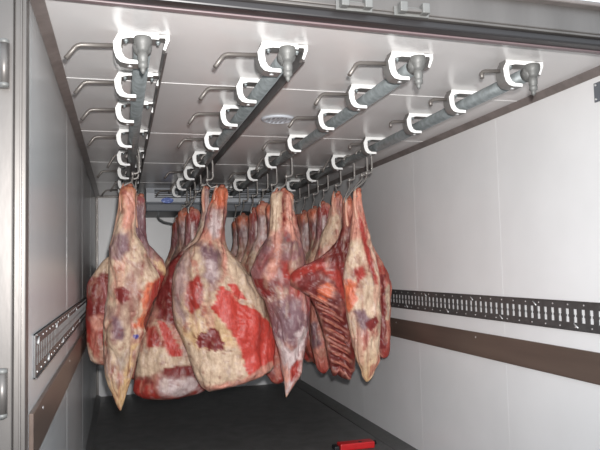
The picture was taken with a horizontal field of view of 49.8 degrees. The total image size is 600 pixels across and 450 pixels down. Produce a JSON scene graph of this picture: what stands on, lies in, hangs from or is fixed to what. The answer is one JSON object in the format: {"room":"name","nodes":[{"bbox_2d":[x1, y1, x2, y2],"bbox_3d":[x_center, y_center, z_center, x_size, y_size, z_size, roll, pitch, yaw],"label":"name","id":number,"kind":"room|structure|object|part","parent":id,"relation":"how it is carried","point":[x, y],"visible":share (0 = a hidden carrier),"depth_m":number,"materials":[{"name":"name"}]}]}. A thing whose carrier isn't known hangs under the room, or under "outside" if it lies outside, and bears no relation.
{"room":"refrigerated meat truck","nodes":[
{"label":"refrigerated meat truck","id":0,"kind":"room"},
{"bbox_2d":[28,0,96,449],"bbox_3d":[-1.617,0.584,4.700,0.060,2.350,5.740,0,-4,-16],"label":"wall","id":1,"kind":"structure","parent":0,"point":[62,203],"depth_m":2.84,"materials":[{"name":"white plastic"}]},
{"bbox_2d":[0,368,7,418],"bbox_3d":[-0.841,0.475,1.823,0.029,0.139,0.042,0,-4,-16],"label":"door hinge","id":2,"kind":"object","parent":1,"relation":"attached to","point":[3,371],"visible":1,"depth_m":1.81,"materials":[{"name":"silver metal"}]},
{"bbox_2d":[0,38,9,88],"bbox_3d":[-0.863,-0.470,1.885,0.029,0.144,0.042,0,-4,-16],"label":"door hinge","id":3,"kind":"object","parent":1,"relation":"attached to","point":[4,43],"visible":1,"depth_m":1.87,"materials":[{"name":"silver metal"}]},
{"bbox_2d":[0,0,28,449],"bbox_3d":[-0.847,0.352,1.901,0.077,2.490,0.095,0,-4,-16],"label":"trim","id":4,"kind":"structure","parent":1,"relation":"attached to","point":[14,14],"depth_m":1.89,"materials":[{"name":"silver metal"}]},
{"bbox_2d":[29,326,86,449],"bbox_3d":[-1.562,0.843,4.650,0.015,0.147,5.590,0,-4,-16],"label":"board","id":5,"kind":"object","parent":1,"relation":"attached to","point":[42,414],"visible":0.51,"depth_m":2.52,"materials":[{"name":"brown wood"}]},
{"bbox_2d":[34,296,86,378],"bbox_3d":[-1.584,0.615,4.718,0.012,0.143,5.480,0,-4,-16],"label":"track","id":6,"kind":"object","parent":1,"relation":"attached to","point":[48,341],"visible":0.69,"depth_m":2.69,"materials":[{"name":"grey metal"}]},
{"bbox_2d":[30,0,98,196],"bbox_3d":[-1.586,-0.521,4.757,0.042,0.018,5.680,0,-4,-16],"label":"trim","id":7,"kind":"structure","parent":1,"relation":"attached to","point":[39,7],"depth_m":2.80,"materials":[{"name":"metal"}]},
{"bbox_2d":[82,383,82,431],"bbox_3d":[-1.590,0.605,4.718,0.001,2.230,0.003,0,-4,-16],"label":"trim","id":8,"kind":"structure","parent":1,"relation":"attached to","point":[82,383],"depth_m":4.67,"materials":[{"name":"grey plastic"}]},
{"bbox_2d":[86,395,100,449],"bbox_3d":[-1.531,1.739,4.620,0.050,0.032,5.660,0,-4,-16],"label":"baseboard","id":9,"kind":"structure","parent":1,"relation":"attached to","point":[90,442],"depth_m":5.91,"materials":[{"name":"grey metal"}]},
{"bbox_2d":[96,198,98,395],"bbox_3d":[-2.320,0.818,7.396,0.024,2.270,0.030,0,-4,-16],"label":"trim","id":10,"kind":"structure","parent":1,"relation":"attached to","point":[97,366],"depth_m":7.41,"materials":[{"name":"silver metal"}]},
{"bbox_2d":[103,183,159,410],"bbox_3d":[-1.121,0.468,4.314,0.371,1.509,0.251,0,-4,-16],"label":"carcass","id":11,"kind":"object","parent":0,"point":[133,281],"visible":1,"depth_m":4.24},
{"bbox_2d":[133,186,209,399],"bbox_3d":[-0.966,0.506,4.947,0.615,1.633,0.297,0,-4,-16],"label":"carcass","id":12,"kind":"object","parent":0,"point":[164,370],"visible":0.56,"depth_m":4.82},
{"bbox_2d":[165,217,177,266],"bbox_3d":[-1.247,0.636,6.580,0.387,1.442,0.190,0,-4,-24],"label":"meat carcass","id":13,"kind":"object","parent":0,"point":[174,238],"visible":0.17,"depth_m":6.57},
{"bbox_2d":[175,208,187,255],"bbox_3d":[-1.054,0.560,5.858,0.402,1.442,0.219,-1,-4,2],"label":"meat carcass","id":14,"kind":"object","parent":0,"point":[182,213],"visible":0.15,"depth_m":5.84},
{"bbox_2d":[98,198,298,396],"bbox_3d":[-1.189,0.775,7.760,2.400,2.350,0.060,0,-4,-16],"label":"wall","id":15,"kind":"structure","parent":0,"point":[159,234],"depth_m":7.54,"materials":[{"name":"white plastic"}]},
{"bbox_2d":[96,196,294,198],"bbox_3d":[-1.204,-0.330,7.788,2.400,0.020,0.030,0,-4,-16],"label":"trim","id":16,"kind":"structure","parent":15,"relation":"attached to","point":[99,196],"depth_m":7.49,"materials":[{"name":"silver metal"}]},
{"bbox_2d":[93,383,393,449],"bbox_3d":[-0.389,1.791,4.902,2.520,0.090,5.840,0,-4,-16],"label":"floor","id":17,"kind":"structure","parent":0,"point":[254,417],"depth_m":5.92,"materials":[{"name":"black rubber"}]},
{"bbox_2d":[332,439,375,449],"bbox_3d":[0.428,1.706,5.022,0.350,0.055,0.105,0,-4,-16],"label":"tool","id":18,"kind":"object","parent":17,"relation":"on","point":[362,443],"visible":1,"depth_m":4.99,"materials":[{"name":"plastic"}]},
{"bbox_3d":[0.276,1.718,4.990,0.040,0.034,0.085,0,-4,-16],"label":"handle","id":19,"kind":"part","parent":18,"relation":"part of","materials":[{"name":"black plastic"}]},
{"bbox_2d":[240,207,257,266],"bbox_3d":[-0.412,0.556,5.849,0.350,1.442,0.190,1,-4,-33],"label":"meat carcass","id":20,"kind":"object","parent":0,"point":[252,228],"visible":0.18,"depth_m":5.84},
{"bbox_2d":[245,201,267,275],"bbox_3d":[-0.322,0.514,5.426,0.396,1.443,0.214,-1,-4,2],"label":"meat carcass","id":21,"kind":"object","parent":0,"point":[261,237],"visible":0.23,"depth_m":5.40},
{"bbox_2d":[264,204,283,383],"bbox_3d":[-0.212,0.526,5.103,0.394,1.442,0.219,-1,-4,-9],"label":"meat carcass","id":22,"kind":"object","parent":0,"point":[275,375],"visible":0.08,"depth_m":5.00},
{"bbox_2d":[305,206,317,363],"bbox_3d":[0.141,0.542,5.841,0.379,1.442,0.219,1,-4,-30],"label":"meat carcass","id":23,"kind":"object","parent":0,"point":[311,213],"visible":0.25,"depth_m":5.83},
{"bbox_2d":[306,201,330,368],"bbox_3d":[0.206,0.510,5.559,0.372,1.442,0.190,-1,-4,-2],"label":"meat carcass","id":24,"kind":"object","parent":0,"point":[322,213],"visible":0.21,"depth_m":5.55},
{"bbox_2d":[45,0,599,196],"bbox_3d":[-0.451,-0.567,5.076,2.400,0.060,5.680,0,-4,-16],"label":"ceiling","id":25,"kind":"structure","parent":0,"point":[197,41],"depth_m":3.10,"materials":[{"name":"white plastic"}]},
{"bbox_2d":[64,32,169,195],"bbox_3d":[-1.254,-0.470,4.477,0.375,0.172,4.589,0,-4,-16],"label":"rail","id":26,"kind":"object","parent":25,"relation":"attached to","point":[142,43],"visible":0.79,"depth_m":2.85,"materials":[{"name":"metal"}]},
{"bbox_3d":[-0.754,-0.634,2.360,0.206,0.076,0.026,0,-4,-16],"label":"release lever","id":27,"kind":"part","parent":26,"relation":"part of","materials":[{"name":"grey metal"}]},
{"bbox_3d":[-0.882,-0.601,2.822,0.206,0.076,0.026,0,-4,-16],"label":"release lever","id":28,"kind":"part","parent":26,"relation":"part of","materials":[{"name":"grey metal"}]},
{"bbox_3d":[-1.016,-0.566,3.302,0.206,0.076,0.026,0,-4,-16],"label":"release lever","id":29,"kind":"part","parent":26,"relation":"part of","materials":[{"name":"grey metal"}]},
{"bbox_3d":[-1.200,-0.518,3.966,0.206,0.076,0.026,0,-4,-16],"label":"release lever","id":30,"kind":"part","parent":26,"relation":"part of","materials":[{"name":"grey metal"}]},
{"bbox_3d":[-1.919,-0.330,6.572,0.199,0.076,0.026,0,-4,-16],"label":"release lever","id":31,"kind":"part","parent":26,"relation":"part of","materials":[{"name":"grey metal"}]},
{"bbox_3d":[-1.573,-0.420,5.322,0.199,0.076,0.026,0,-4,-16],"label":"release lever","id":32,"kind":"part","parent":26,"relation":"part of","materials":[{"name":"grey metal"}]},
{"bbox_3d":[-1.340,-0.456,4.654,0.108,0.103,0.020,0,-4,-16],"label":"release lever","id":33,"kind":"part","parent":26,"relation":"part of","materials":[{"name":"grey metal"}]},
{"bbox_2d":[124,149,139,185],"bbox_3d":[-1.143,-0.374,4.385,0.118,0.342,0.034,0,-4,-22],"label":"hook","id":34,"kind":"object","parent":26,"relation":"hanging from","point":[138,151],"visible":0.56,"depth_m":4.39,"materials":[{"name":"silver metal"}]},
{"bbox_2d":[125,153,144,197],"bbox_3d":[-1.186,-0.337,4.639,0.135,0.380,0.038,0,-4,-16],"label":"hook","id":35,"kind":"object","parent":26,"relation":"hanging from","point":[137,177],"visible":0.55,"depth_m":4.64,"materials":[{"name":"silver metal"}]},
{"bbox_2d":[85,193,165,364],"bbox_3d":[-1.231,0.382,4.582,0.556,1.219,0.197,0,-4,-16],"label":"meat carcass","id":36,"kind":"object","parent":35,"relation":"hanging from","point":[97,285],"visible":0.48,"depth_m":4.48},
{"bbox_3d":[-1.414,-0.283,5.393,0.099,0.378,0.037,0,-4,-16],"label":"hook","id":37,"kind":"object","parent":26,"relation":"hanging from","visible":0},
{"bbox_2d":[131,301,153,378],"bbox_3d":[-1.401,0.546,5.340,0.379,1.442,0.219,1,-4,-30],"label":"meat carcass","id":38,"kind":"object","parent":37,"relation":"hanging from","point":[148,315],"visible":0.02,"depth_m":5.32},
{"bbox_2d":[144,188,270,224],"bbox_3d":[-1.047,-0.176,7.350,1.409,0.389,0.815,0,-4,-16],"label":"refrigeration unit","id":39,"kind":"object","parent":25,"relation":"attached to","point":[164,205],"visible":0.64,"depth_m":6.93,"materials":[{"name":"grey metal"}]},
{"bbox_2d":[145,203,257,217],"bbox_3d":[-1.048,-0.161,7.351,1.409,0.087,0.810,0,-4,-16],"label":"drip tray","id":40,"kind":"object","parent":39,"relation":"on","point":[164,210],"depth_m":6.97,"materials":[{"name":"grey metal"}]},
{"bbox_3d":[-1.051,-0.286,7.360,1.395,0.168,0.810,0,-4,-16],"label":"casing","id":41,"kind":"part","parent":39,"relation":"part of","materials":[{"name":"grey metal"}]},
{"bbox_2d":[112,162,328,166],"bbox_3d":[-0.553,-0.509,5.453,2.322,0.001,0.007,0,-4,-16],"label":"trim","id":42,"kind":"structure","parent":25,"relation":"attached to","point":[112,162],"depth_m":5.37,"materials":[{"name":"white"}]},
{"bbox_2d":[134,182,316,184],"bbox_3d":[-0.873,-0.425,6.606,2.322,0.001,0.007,0,-4,-16],"label":"trim","id":43,"kind":"structure","parent":25,"relation":"attached to","point":[134,182],"depth_m":6.62,"materials":[{"name":"white"}]},
{"bbox_2d":[156,42,307,197],"bbox_3d":[-0.735,-0.473,4.621,0.375,0.172,4.589,0,-4,-16],"label":"rail","id":44,"kind":"object","parent":25,"relation":"attached to","point":[286,64],"visible":1,"depth_m":3.09,"materials":[{"name":"metal"}]},
{"bbox_3d":[-1.054,-0.423,5.466,0.199,0.076,0.026,0,-4,-16],"label":"release lever","id":45,"kind":"part","parent":44,"relation":"part of","materials":[{"name":"grey metal"}]},
{"bbox_2d":[174,187,187,221],"bbox_3d":[-1.226,-0.199,6.640,0.147,0.391,0.030,0,-4,-24],"label":"hook","id":46,"kind":"object","parent":44,"relation":"hanging from","point":[183,205],"visible":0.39,"depth_m":6.65,"materials":[{"name":"silver metal"}]},
{"bbox_2d":[181,182,190,207],"bbox_3d":[-1.125,-0.230,6.307,0.129,0.379,0.032,1,-4,-27],"label":"hook","id":47,"kind":"object","parent":44,"relation":"hanging from","point":[186,202],"visible":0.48,"depth_m":6.31,"materials":[{"name":"silver metal"}]},
{"bbox_2d":[170,217,178,260],"bbox_3d":[-1.145,0.598,6.244,0.373,1.440,0.214,1,-4,-30],"label":"meat carcass","id":48,"kind":"object","parent":47,"relation":"hanging from","point":[177,244],"visible":0.06,"depth_m":6.26},
{"bbox_2d":[181,180,195,209],"bbox_3d":[-1.026,-0.264,5.920,0.147,0.367,0.030,0,-4,-24],"label":"hook","id":49,"kind":"object","parent":44,"relation":"hanging from","point":[190,197],"visible":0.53,"depth_m":5.92,"materials":[{"name":"silver metal"}]},
{"bbox_3d":[-0.822,-0.459,4.798,0.108,0.103,0.020,0,-4,-16],"label":"release lever","id":50,"kind":"part","parent":44,"relation":"part of","materials":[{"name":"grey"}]},
{"bbox_3d":[-0.681,-0.521,4.110,0.206,0.076,0.026,0,-4,-16],"label":"release lever","id":51,"kind":"part","parent":44,"relation":"part of","materials":[{"name":"grey metal"}]},
{"bbox_2d":[187,169,201,212],"bbox_3d":[-0.898,-0.277,5.489,0.129,0.402,0.032,1,-4,-27],"label":"hook","id":52,"kind":"object","parent":44,"relation":"hanging from","point":[196,191],"visible":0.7,"depth_m":5.49,"materials":[{"name":"silver metal"}]},
{"bbox_2d":[182,207,200,248],"bbox_3d":[-0.909,0.564,5.432,0.365,1.442,0.190,-1,-4,-12],"label":"meat carcass","id":53,"kind":"object","parent":52,"relation":"hanging from","point":[192,219],"visible":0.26,"depth_m":5.43},
{"bbox_2d":[197,161,209,193],"bbox_3d":[-0.760,-0.369,5.071,0.111,0.280,0.038,0,-4,-16],"label":"hook","id":54,"kind":"object","parent":44,"relation":"hanging from","point":[198,162],"visible":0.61,"depth_m":5.08,"materials":[{"name":"silver metal"}]},
{"bbox_3d":[-0.497,-0.569,3.446,0.206,0.076,0.026,0,-4,-16],"label":"release lever","id":55,"kind":"part","parent":44,"relation":"part of","materials":[{"name":"grey metal"}]},
{"bbox_2d":[200,154,217,188],"bbox_3d":[-0.645,-0.376,4.792,0.183,0.308,0.038,0,-4,-16],"label":"hook","id":56,"kind":"object","parent":44,"relation":"hanging from","point":[202,156],"visible":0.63,"depth_m":4.78,"materials":[{"name":"silver metal"}]},
{"bbox_2d":[172,184,274,391],"bbox_3d":[-0.561,0.452,4.750,0.749,1.506,0.372,0,-4,-16],"label":"carcass","id":57,"kind":"object","parent":56,"relation":"hanging from","point":[223,324],"visible":0.98,"depth_m":4.60},
{"bbox_3d":[-0.364,-0.604,2.966,0.206,0.076,0.026,0,-4,-16],"label":"release lever","id":58,"kind":"part","parent":44,"relation":"part of","materials":[{"name":"grey metal"}]},
{"bbox_3d":[-0.236,-0.637,2.504,0.206,0.076,0.026,0,-4,-16],"label":"release lever","id":59,"kind":"part","parent":44,"relation":"part of","materials":[{"name":"grey metal"}]},
{"bbox_2d":[95,131,422,141],"bbox_3d":[-0.238,-0.591,4.318,2.322,0.001,0.007,0,-4,-16],"label":"trim","id":60,"kind":"structure","parent":25,"relation":"attached to","point":[95,131],"depth_m":4.30,"materials":[{"name":"white"}]},
{"bbox_2d":[261,115,293,123],"bbox_3d":[-0.129,-0.621,3.811,0.200,0.012,0.200,0,-4,-16],"label":"ceiling vent","id":61,"kind":"object","parent":25,"relation":"in","point":[271,119],"visible":0.91,"depth_m":3.78,"materials":[{"name":"grey"}]},
{"bbox_2d":[66,77,515,101],"bbox_3d":[0.066,-0.670,3.223,2.322,0.001,0.007,0,-4,-16],"label":"trim","id":62,"kind":"structure","parent":25,"relation":"attached to","point":[66,77],"depth_m":3.14,"materials":[{"name":"white"}]},
{"bbox_2d":[209,51,432,197],"bbox_3d":[-0.209,-0.476,4.768,0.375,0.172,4.589,0,-4,-16],"label":"rail","id":63,"kind":"object","parent":25,"relation":"attached to","point":[417,63],"visible":0.98,"depth_m":3.15,"materials":[{"name":"metal"}]},
{"bbox_2d":[231,188,240,220],"bbox_3d":[-0.670,-0.198,6.769,0.099,0.402,0.038,0,-4,-16],"label":"hook","id":64,"kind":"object","parent":63,"relation":"hanging from","point":[236,205],"visible":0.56,"depth_m":6.77,"materials":[{"name":"silver metal"}]},
{"bbox_2d":[230,218,237,255],"bbox_3d":[-0.664,0.643,6.723,0.388,1.443,0.214,-1,-4,-9],"label":"meat carcass","id":65,"kind":"object","parent":64,"relation":"hanging from","point":[234,249],"visible":0.1,"depth_m":6.71},
{"bbox_3d":[-0.528,-0.426,5.612,0.199,0.076,0.026,0,-4,-16],"label":"release lever","id":66,"kind":"part","parent":63,"relation":"part of","materials":[{"name":"grey metal"}]},
{"bbox_2d":[239,181,248,214],"bbox_3d":[-0.548,-0.236,6.327,0.100,0.390,0.038,0,-4,-16],"label":"hook","id":67,"kind":"object","parent":63,"relation":"hanging from","point":[242,181],"visible":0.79,"depth_m":6.33,"materials":[{"name":"silver metal"}]},
{"bbox_2d":[235,213,248,261],"bbox_3d":[-0.554,0.599,6.269,0.418,1.442,0.219,0,-4,-21],"label":"meat carcass","id":68,"kind":"object","parent":67,"relation":"hanging from","point":[242,222],"visible":0.23,"depth_m":6.26},
{"bbox_2d":[250,175,257,213],"bbox_3d":[-0.428,-0.274,5.895,0.099,0.378,0.038,0,-4,-16],"label":"hook","id":69,"kind":"object","parent":63,"relation":"hanging from","point":[253,195],"visible":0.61,"depth_m":5.89,"materials":[{"name":"silver metal"}]},
{"bbox_3d":[-0.296,-0.462,4.944,0.108,0.103,0.020,0,-4,-16],"label":"release lever","id":70,"kind":"part","parent":63,"relation":"part of","materials":[{"name":"grey metal"}]},
{"bbox_2d":[257,167,268,204],"bbox_3d":[-0.311,-0.310,5.472,0.100,0.366,0.038,0,-4,-16],"label":"hook","id":71,"kind":"object","parent":63,"relation":"hanging from","point":[260,168],"visible":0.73,"depth_m":5.48,"materials":[{"name":"silver metal"}]},
{"bbox_2d":[268,161,277,203],"bbox_3d":[-0.222,-0.315,5.154,0.099,0.402,0.038,0,-4,-16],"label":"hook","id":72,"kind":"object","parent":63,"relation":"hanging from","point":[271,184],"visible":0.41,"depth_m":5.16,"materials":[{"name":"silver metal"}]},
{"bbox_3d":[-0.155,-0.524,4.256,0.206,0.076,0.026,0,-4,-16],"label":"release lever","id":73,"kind":"part","parent":63,"relation":"part of","materials":[{"name":"grey metal"}]},
{"bbox_2d":[279,150,292,190],"bbox_3d":[-0.106,-0.371,4.693,0.122,0.358,0.033,0,-4,-21],"label":"hook","id":74,"kind":"object","parent":63,"relation":"hanging from","point":[283,151],"visible":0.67,"depth_m":4.70,"materials":[{"name":"silver metal"}]},
{"bbox_2d":[251,188,310,396],"bbox_3d":[-0.139,0.477,4.617,0.436,1.501,0.278,0,-4,-16],"label":"carcass","id":75,"kind":"object","parent":74,"relation":"hanging from","point":[281,253],"visible":0.95,"depth_m":4.54},
{"bbox_3d":[0.029,-0.572,3.593,0.206,0.076,0.026,0,-4,-16],"label":"release lever","id":76,"kind":"part","parent":63,"relation":"part of","materials":[{"name":"grey metal"}]},
{"bbox_3d":[0.162,-0.607,3.112,0.206,0.076,0.026,0,-4,-16],"label":"release lever","id":77,"kind":"part","parent":63,"relation":"part of","materials":[{"name":"grey metal"}]},
{"bbox_3d":[0.290,-0.640,2.651,0.206,0.076,0.026,0,-4,-16],"label":"release lever","id":78,"kind":"part","parent":63,"relation":"part of","materials":[{"name":"grey metal"}]},
{"bbox_2d":[264,60,542,194],"bbox_3d":[0.341,-0.480,4.920,0.304,0.172,4.589,0,-4,-16],"label":"rail","id":79,"kind":"object","parent":25,"relation":"attached to","point":[529,71],"visible":0.92,"depth_m":3.30,"materials":[{"name":"metal"}]},
{"bbox_2d":[291,182,300,214],"bbox_3d":[-0.038,-0.232,6.489,0.099,0.402,0.038,0,-4,-16],"label":"hook","id":80,"kind":"object","parent":79,"relation":"hanging from","point":[296,201],"visible":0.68,"depth_m":6.50,"materials":[{"name":"silver metal"}]},
{"bbox_2d":[299,178,309,213],"bbox_3d":[0.047,-0.260,6.182,0.100,0.390,0.038,0,-4,-16],"label":"hook","id":81,"kind":"object","parent":79,"relation":"hanging from","point":[301,179],"visible":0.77,"depth_m":6.19,"materials":[{"name":"silver metal"}]},
{"bbox_2d":[297,210,311,361],"bbox_3d":[0.036,0.576,6.128,0.412,1.443,0.214,0,-4,-21],"label":"meat carcass","id":82,"kind":"object","parent":81,"relation":"hanging from","point":[302,218],"visible":0.12,"depth_m":6.12},
{"bbox_2d":[310,173,318,208],"bbox_3d":[0.127,-0.287,5.894,0.099,0.378,0.038,0,-4,-16],"label":"hook","id":83,"kind":"object","parent":79,"relation":"hanging from","point":[313,194],"visible":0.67,"depth_m":5.90,"materials":[{"name":"silver metal"}]},
{"bbox_2d":[318,168,328,207],"bbox_3d":[0.207,-0.314,5.606,0.100,0.366,0.038,0,-4,-16],"label":"hook","id":84,"kind":"object","parent":79,"relation":"hanging from","point":[319,170],"visible":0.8,"depth_m":5.61,"materials":[{"name":"silver metal"}]},
{"bbox_3d":[0.220,-0.465,5.087,0.108,0.103,0.020,0,-4,-16],"label":"release lever","id":85,"kind":"part","parent":79,"relation":"part of","materials":[{"name":"grey metal"}]},
{"bbox_2d":[334,162,341,192],"bbox_3d":[0.297,-0.360,5.281,0.099,0.320,0.038,0,-4,-16],"label":"hook","id":86,"kind":"object","parent":79,"relation":"hanging from","point":[336,185],"visible":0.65,"depth_m":5.29,"materials":[{"name":"silver metal"}]},
{"bbox_2d":[343,155,354,197],"bbox_3d":[0.380,-0.345,4.970,0.107,0.396,0.038,0,-4,-16],"label":"hook","id":87,"kind":"object","parent":79,"relation":"hanging from","point":[346,156],"visible":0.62,"depth_m":4.97,"materials":[{"name":"silver metal"}]},
{"bbox_2d":[341,196,391,357],"bbox_3d":[0.520,0.399,4.958,0.389,1.254,0.183,0,-4,-16],"label":"meat carcass","id":88,"kind":"object","parent":87,"relation":"hanging from","point":[385,283],"visible":0.32,"depth_m":4.92},
{"bbox_3d":[0.394,-0.540,4.410,0.134,0.052,0.025,0,-4,-16],"label":"release lever","id":89,"kind":"part","parent":79,"relation":"part of","materials":[{"name":"grey metal"}]},
{"bbox_2d":[345,149,367,201],"bbox_3d":[0.407,-0.341,4.699,0.200,0.442,0.030,0,-4,-20],"label":"hook","id":90,"kind":"object","parent":79,"relation":"hanging from","point":[358,150],"visible":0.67,"depth_m":4.71,"materials":[{"name":"silver metal"}]},
{"bbox_2d":[290,197,355,379],"bbox_3d":[0.174,0.449,4.585,0.510,1.297,0.156,0,-4,-16],"label":"carcass","id":91,"kind":"object","parent":90,"relation":"hanging from","point":[321,279],"visible":0.73,"depth_m":4.54},
{"bbox_2d":[354,149,372,196],"bbox_3d":[0.448,-0.378,4.620,0.162,0.380,0.029,0,-4,-22],"label":"hook","id":92,"kind":"object","parent":79,"relation":"hanging from","point":[360,151],"visible":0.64,"depth_m":4.63,"materials":[{"name":"silver metal"}]},
{"bbox_2d":[343,187,380,381],"bbox_3d":[0.434,0.416,4.561,0.275,1.371,0.174,0,-4,-19],"label":"carcass","id":93,"kind":"object","parent":92,"relation":"hanging from","point":[361,278],"visible":1,"depth_m":4.50},
{"bbox_3d":[0.578,-0.588,3.747,0.134,0.052,0.025,0,-4,-16],"label":"release lever","id":94,"kind":"part","parent":79,"relation":"part of","materials":[{"name":"grey metal"}]},
{"bbox_3d":[0.712,-0.622,3.266,0.134,0.052,0.025,0,-4,-16],"label":"release lever","id":95,"kind":"part","parent":79,"relation":"part of","materials":[{"name":"grey metal"}]},
{"bbox_3d":[0.840,-0.656,2.804,0.134,0.052,0.025,0,-4,-16],"label":"release lever","id":96,"kind":"part","parent":79,"relation":"part of","materials":[{"name":"grey metal"}]},
{"bbox_2d":[309,191,342,373],"bbox_3d":[0.214,0.453,5.214,0.311,1.467,0.181,0,-4,-23],"label":"meat carcass","id":97,"kind":"object","parent":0,"point":[330,233],"visible":0.43,"depth_m":5.15},
{"bbox_2d":[297,76,599,449],"bbox_3d":[0.753,0.571,5.359,0.060,2.350,5.740,0,-4,-16],"label":"wall","id":98,"kind":"structure","parent":0,"point":[547,154],"depth_m":3.88,"materials":[{"name":"white plastic"}]},
{"bbox_2d":[59,0,599,54],"bbox_3d":[0.352,-0.699,2.343,2.400,0.011,0.024,1,-4,-15],"label":"trim","id":99,"kind":"structure","parent":98,"relation":"attached to","point":[100,2],"depth_m":2.26,"materials":[{"name":"grey"}]},
{"bbox_2d":[103,0,599,50],"bbox_3d":[0.359,-0.717,2.320,2.400,0.031,0.070,1,-4,-15],"label":"door frame","id":100,"kind":"structure","parent":98,"relation":"attached to","point":[223,6],"depth_m":2.26,"materials":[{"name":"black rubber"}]},
{"bbox_2d":[335,0,372,12],"bbox_3d":[0.189,-0.753,2.198,0.132,0.040,0.040,0,-4,-16],"label":"latch keeper","id":101,"kind":"object","parent":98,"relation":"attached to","point":[366,6],"visible":1,"depth_m":2.19,"materials":[{"name":"metal"}]},
{"bbox_2d":[295,380,417,449],"bbox_3d":[0.701,1.728,5.240,0.118,0.040,5.660,0,-4,-16],"label":"baseboard","id":102,"kind":"structure","parent":98,"relation":"attached to","point":[387,438],"depth_m":5.86,"materials":[{"name":"grey metal"}]},
{"bbox_2d":[394,1,429,18],"bbox_3d":[0.396,-0.752,2.255,0.132,0.040,0.040,0,-4,-16],"label":"latch keeper","id":103,"kind":"object","parent":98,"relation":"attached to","point":[402,9],"visible":1,"depth_m":2.25,"materials":[{"name":"metal"}]},
{"bbox_2d":[412,152,422,432],"bbox_3d":[0.876,0.558,4.802,0.001,2.217,0.003,0,-4,-16],"label":"trim","id":104,"kind":"structure","parent":98,"relation":"attached to","point":[412,152],"depth_m":4.81,"materials":[{"name":"white plastic"}]},
{"bbox_2d":[237,0,599,38],"bbox_3d":[0.364,-0.789,2.317,2.555,0.115,0.090,1,-4,-15],"label":"trim","id":105,"kind":"structure","parent":98,"relation":"attached to","point":[516,15],"depth_m":2.37,"materials":[{"name":"silver metal"}]},
{"bbox_2d":[294,66,599,199],"bbox_3d":[0.689,-0.527,5.389,0.035,0.032,5.680,0,-4,-16],"label":"trim","id":106,"kind":"structure","parent":98,"relation":"attached to","point":[595,72],"depth_m":3.86,"materials":[{"name":"metal"}]},
{"bbox_2d":[390,317,599,384],"bbox_3d":[0.735,0.830,5.288,0.015,0.147,5.590,0,-4,-16],"label":"board","id":107,"kind":"object","parent":98,"relation":"attached to","point":[578,364],"visible":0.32,"depth_m":3.66,"materials":[{"name":"brown wood"}]},
{"bbox_2d":[391,289,599,333],"bbox_3d":[0.711,0.603,5.376,0.012,0.143,5.440,0,-4,-16],"label":"track","id":108,"kind":"object","parent":98,"relation":"attached to","point":[397,302],"visible":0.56,"depth_m":3.66,"materials":[{"name":"grey metal"}]},
{"bbox_2d":[495,120,509,442],"bbox_3d":[1.175,0.480,3.726,0.001,2.217,0.003,0,-4,-16],"label":"trim","id":109,"kind":"structure","parent":98,"relation":"attached to","point":[495,120],"depth_m":3.74,"materials":[{"name":"white plastic"}]},
{"bbox_2d":[517,0,599,10],"bbox_3d":[0.369,-0.845,2.309,2.570,0.022,0.135,1,-4,-15],"label":"trim","id":110,"kind":"structure","parent":98,"relation":"attached to","point":[584,4],"depth_m":2.43,"materials":[{"name":"metal"}]},
{"bbox_2d":[594,81,599,102],"bbox_3d":[1.374,-0.614,2.961,0.012,0.090,0.075,0,-4,-16],"label":"wall plate","id":111,"kind":"object","parent":98,"relation":"attached to","point":[596,85],"visible":1,"depth_m":2.97,"materials":[{"name":"grey metal"}]}
]}

